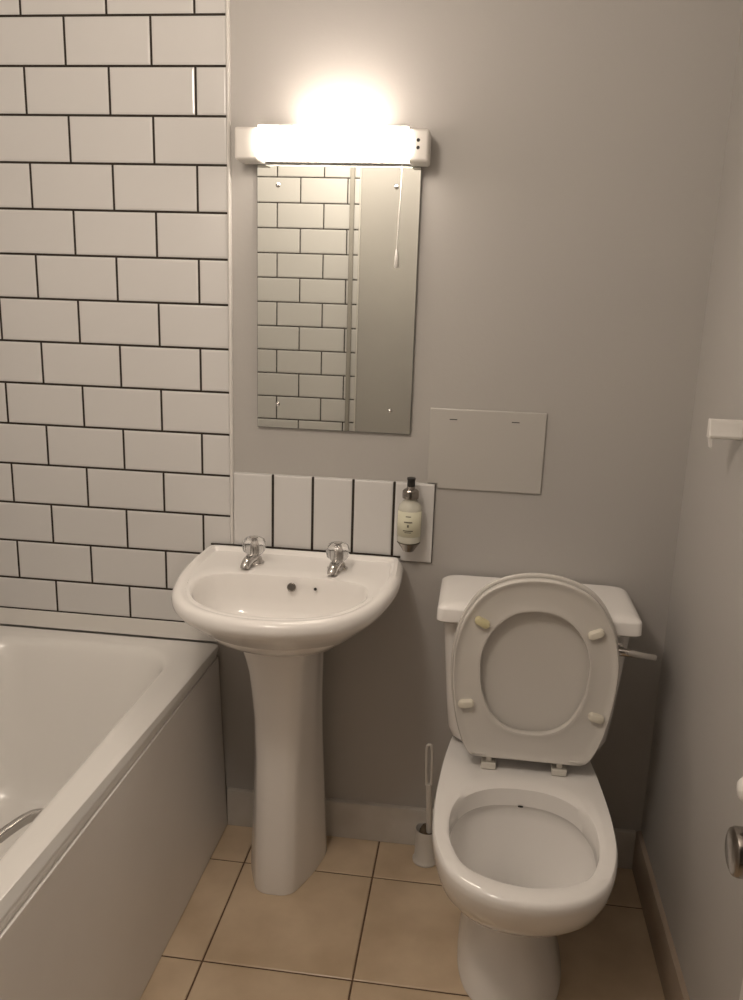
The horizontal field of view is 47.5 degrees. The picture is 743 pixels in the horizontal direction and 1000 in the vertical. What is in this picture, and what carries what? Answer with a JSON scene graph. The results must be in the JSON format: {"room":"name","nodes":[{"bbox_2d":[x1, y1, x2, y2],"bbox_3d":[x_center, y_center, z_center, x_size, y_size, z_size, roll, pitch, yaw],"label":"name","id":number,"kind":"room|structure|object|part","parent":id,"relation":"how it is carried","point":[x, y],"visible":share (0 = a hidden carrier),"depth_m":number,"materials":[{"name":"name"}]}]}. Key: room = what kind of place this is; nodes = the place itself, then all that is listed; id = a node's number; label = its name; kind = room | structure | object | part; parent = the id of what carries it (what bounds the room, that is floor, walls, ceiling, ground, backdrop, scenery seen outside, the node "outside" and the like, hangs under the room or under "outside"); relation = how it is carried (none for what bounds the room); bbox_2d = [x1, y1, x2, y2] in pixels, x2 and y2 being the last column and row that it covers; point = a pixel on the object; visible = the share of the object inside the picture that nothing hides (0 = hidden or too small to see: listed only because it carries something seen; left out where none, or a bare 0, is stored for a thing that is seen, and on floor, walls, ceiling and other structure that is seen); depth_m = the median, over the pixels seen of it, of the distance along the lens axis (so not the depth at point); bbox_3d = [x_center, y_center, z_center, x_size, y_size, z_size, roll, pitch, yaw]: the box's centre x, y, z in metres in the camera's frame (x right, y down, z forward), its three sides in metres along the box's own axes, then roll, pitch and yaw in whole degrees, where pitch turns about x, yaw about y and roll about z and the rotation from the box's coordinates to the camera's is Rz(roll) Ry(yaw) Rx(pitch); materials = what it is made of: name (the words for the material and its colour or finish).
{"room":"bathroom","nodes":[
{"label":"bathroom","id":0,"kind":"room"},
{"bbox_2d":[0,0,742,831],"bbox_3d":[-0.154,-0.259,2.078,2.002,2.420,0.108,4,14,7],"label":"wall","id":1,"kind":"structure","parent":0,"point":[571,184],"depth_m":1.96,"materials":[{"name":"grey paint"}]},
{"bbox_2d":[0,607,216,641],"bbox_3d":[-0.726,0.327,2.244,0.683,0.044,0.012,4,14,7],"label":"trim","id":2,"kind":"structure","parent":1,"relation":"attached to","point":[146,627],"depth_m":2.24,"materials":[{"name":"white plastic"}]},
{"bbox_2d":[225,0,233,543],"bbox_3d":[-0.332,-0.529,1.982,0.008,1.858,0.011,4,14,7],"label":"trim","id":3,"kind":"structure","parent":1,"relation":"attached to","point":[227,2],"depth_m":1.97,"materials":[{"name":"white plastic"}]},
{"bbox_2d":[211,472,435,562],"bbox_3d":[-0.126,0.042,2.091,0.560,0.200,0.016,4,14,7],"label":"backsplash","id":4,"kind":"structure","parent":1,"relation":"attached to","point":[290,512],"depth_m":2.09,"materials":[{"name":"tile"}]},
{"bbox_2d":[397,477,421,551],"bbox_3d":[0.092,0.035,2.025,0.058,0.184,0.067,4,14,7],"label":"soap dispenser","id":5,"kind":"object","parent":4,"relation":"attached to","point":[409,521],"visible":1,"depth_m":2.00,"materials":[{"name":"beige plastic"}]},
{"bbox_2d":[397,541,419,551],"bbox_3d":[0.089,0.112,2.041,0.057,0.025,0.057,4,14,7],"label":"cup","id":6,"kind":"object","parent":5,"relation":"on","point":[407,546],"depth_m":2.02,"materials":[{"name":"silver metal"}]},
{"bbox_2d":[397,499,421,543],"bbox_3d":[0.091,0.048,2.024,0.058,0.106,0.059,4,14,7],"label":"bottle","id":7,"kind":"object","parent":5,"relation":"on","point":[409,521],"depth_m":2.00,"materials":[{"name":"white plastic"}]},
{"bbox_2d":[235,125,431,267],"bbox_3d":[-0.088,-0.670,1.877,0.426,0.288,0.082,4,14,7],"label":"light","id":8,"kind":"object","parent":1,"relation":"attached to","point":[262,144],"visible":1,"depth_m":1.82,"materials":[{"name":"white plastic"}]},
{"bbox_2d":[257,125,408,161],"bbox_3d":[-0.082,-0.774,1.835,0.327,0.064,0.052,4,14,7],"label":"diffuser","id":9,"kind":"object","parent":8,"relation":"attached to","point":[275,143],"depth_m":1.81,"materials":[{"name":"white plastic"}]},
{"bbox_3d":[0.056,-0.547,1.913,0.010,0.041,0.010,4,14,7],"label":"cord pull","id":10,"kind":"part","parent":8,"relation":"part of","materials":[{"name":"white plastic"}]},
{"bbox_3d":[0.062,-0.654,1.889,0.007,0.181,0.003,1,14,-5],"label":"pull cord","id":11,"kind":"part","parent":8,"relation":"part of","materials":[{"name":"white fabric"}]},
{"bbox_2d":[257,165,421,434],"bbox_3d":[-0.084,-0.458,1.962,0.373,0.598,0.010,4,14,7],"label":"wall mirror","id":12,"kind":"object","parent":1,"relation":"attached to","point":[336,316],"visible":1,"depth_m":1.96,"materials":[{"name":"clear glass"}]},
{"bbox_2d":[227,787,635,868],"bbox_3d":[0.143,0.876,2.260,1.086,0.107,0.014,4,14,7],"label":"baseboard","id":13,"kind":"structure","parent":1,"relation":"attached to","point":[390,823],"depth_m":2.27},
{"bbox_2d":[427,408,546,493],"bbox_3d":[0.271,-0.116,2.003,0.272,0.193,0.007,4,14,7],"label":"access panel","id":14,"kind":"object","parent":1,"relation":"attached to","point":[480,450],"visible":1,"depth_m":2.00,"materials":[{"name":"paint"}]},
{"bbox_2d":[140,822,664,999],"bbox_3d":[-0.394,1.288,0.883,2.002,0.060,3.200,4,14,7],"label":"floor","id":15,"kind":"structure","parent":0,"point":[370,922],"depth_m":1.94,"materials":[{"name":"brown tile"}]},
{"bbox_2d":[0,626,226,999],"bbox_3d":[-0.843,0.818,1.471,0.687,0.536,1.738,4,14,7],"label":"bathtub","id":16,"kind":"object","parent":15,"relation":"on","point":[113,809],"visible":1,"depth_m":1.85,"materials":[{"name":"white plastic"}]},
{"bbox_3d":[-0.636,0.618,1.406,0.080,0.048,0.360,4,14,7],"label":"grip handle","id":17,"kind":"part","parent":16,"relation":"part of","materials":[{"name":"silver metal"}]},
{"bbox_2d":[244,652,326,895],"bbox_3d":[-0.219,0.628,2.079,0.197,0.653,0.231,4,14,7],"label":"pedestal","id":18,"kind":"object","parent":15,"relation":"on","point":[289,843],"visible":0.75,"depth_m":2.03,"materials":[{"name":"white ceramic"}]},
{"bbox_2d":[171,535,402,656],"bbox_3d":[-0.201,0.228,1.893,0.512,0.210,0.476,4,14,7],"label":"basin","id":19,"kind":"object","parent":18,"relation":"on","point":[253,598],"visible":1,"depth_m":1.94,"materials":[{"name":"white ceramic"}]},
{"bbox_2d":[240,535,265,568],"bbox_3d":[-0.284,0.124,2.005,0.054,0.067,0.093,4,14,7],"label":"tap","id":20,"kind":"object","parent":19,"relation":"on","point":[253,546],"depth_m":2.00,"materials":[{"name":"silver metal"}]},
{"bbox_2d":[326,541,349,574],"bbox_3d":[-0.083,0.137,1.980,0.054,0.067,0.093,4,14,7],"label":"tap","id":21,"kind":"object","parent":19,"relation":"on","point":[337,552],"depth_m":1.98,"materials":[{"name":"silver metal"}]},
{"bbox_2d":[412,821,435,867],"bbox_3d":[0.142,0.897,2.202,0.068,0.094,0.068,4,14,7],"label":"brush holder","id":22,"kind":"object","parent":15,"relation":"on","point":[423,856],"visible":0.76,"depth_m":2.18,"materials":[{"name":"plastic"}]},
{"bbox_2d":[419,743,433,834],"bbox_3d":[0.143,0.765,2.168,0.037,0.333,0.048,4,14,7],"label":"toilet brush","id":23,"kind":"object","parent":22,"relation":"in","point":[426,828],"visible":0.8,"depth_m":2.15,"materials":[{"name":"plastic"}]},
{"bbox_3d":[0.148,0.733,2.147,0.018,0.262,0.035,14,18,40],"label":"handle","id":24,"kind":"part","parent":23,"relation":"part of","materials":[{"name":"plastic"}]},
{"bbox_2d":[432,573,656,999],"bbox_3d":[0.359,0.605,1.805,0.485,0.866,0.681,4,14,7],"label":"toilet","id":25,"kind":"object","parent":15,"relation":"on","point":[524,842],"visible":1,"depth_m":1.84,"materials":[{"name":"white ceramic"}]},
{"bbox_3d":[0.358,0.369,1.865,0.364,0.438,0.014,4,14,7],"label":"seat lid","id":26,"kind":"part","parent":25,"relation":"part of","materials":[{"name":"plastic"}]},
{"bbox_3d":[0.355,0.374,1.842,0.355,0.427,0.022,4,14,7],"label":"seat","id":27,"kind":"part","parent":25,"relation":"part of","materials":[{"name":"plastic"}]},
{"bbox_3d":[0.380,0.241,1.954,0.447,0.043,0.218,4,14,7],"label":"cistern lid","id":28,"kind":"part","parent":25,"relation":"part of","materials":[{"name":"white ceramic"}]},
{"bbox_3d":[0.582,0.339,1.855,0.088,0.027,0.024,4,14,7],"label":"lever arm","id":29,"kind":"part","parent":25,"relation":"part of","materials":[{"name":"silver metal"}]},
{"bbox_2d":[641,12,742,999],"bbox_3d":[0.580,0.175,0.427,0.100,2.420,3.100,4,14,7],"label":"wall","id":30,"kind":"structure","parent":0,"point":[692,801],"depth_m":1.71,"materials":[{"name":"grey paint"}]},
{"bbox_2d":[632,831,689,999],"bbox_3d":[0.575,1.115,1.353,0.014,0.107,1.758,4,14,7],"label":"baseboard","id":31,"kind":"structure","parent":30,"relation":"attached to","point":[673,984],"depth_m":1.91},
{"bbox_2d":[706,418,742,447],"bbox_3d":[0.654,-0.122,1.562,0.059,0.052,0.024,4,14,7],"label":"wall bracket","id":32,"kind":"object","parent":30,"relation":"attached to","point":[729,429],"visible":1,"depth_m":1.55,"materials":[{"name":"white plastic"}]},
{"bbox_3d":[-0.396,0.177,0.294,1.802,2.420,0.108,4,14,7],"label":"wall","id":33,"kind":"structure","parent":0,"visible":0},
{"bbox_2d":[725,777,742,999],"bbox_3d":[0.467,0.296,0.691,0.104,1.988,0.783,4,14,7],"label":"door","id":34,"kind":"structure","parent":33,"relation":"in","point":[734,836],"depth_m":1.05,"materials":[{"name":"paint"}]},
{"bbox_3d":[0.484,0.443,1.056,0.068,0.062,0.062,4,14,7],"label":"knob","id":35,"kind":"part","parent":34,"relation":"part of","materials":[{"name":"silver metal"}]}
]}

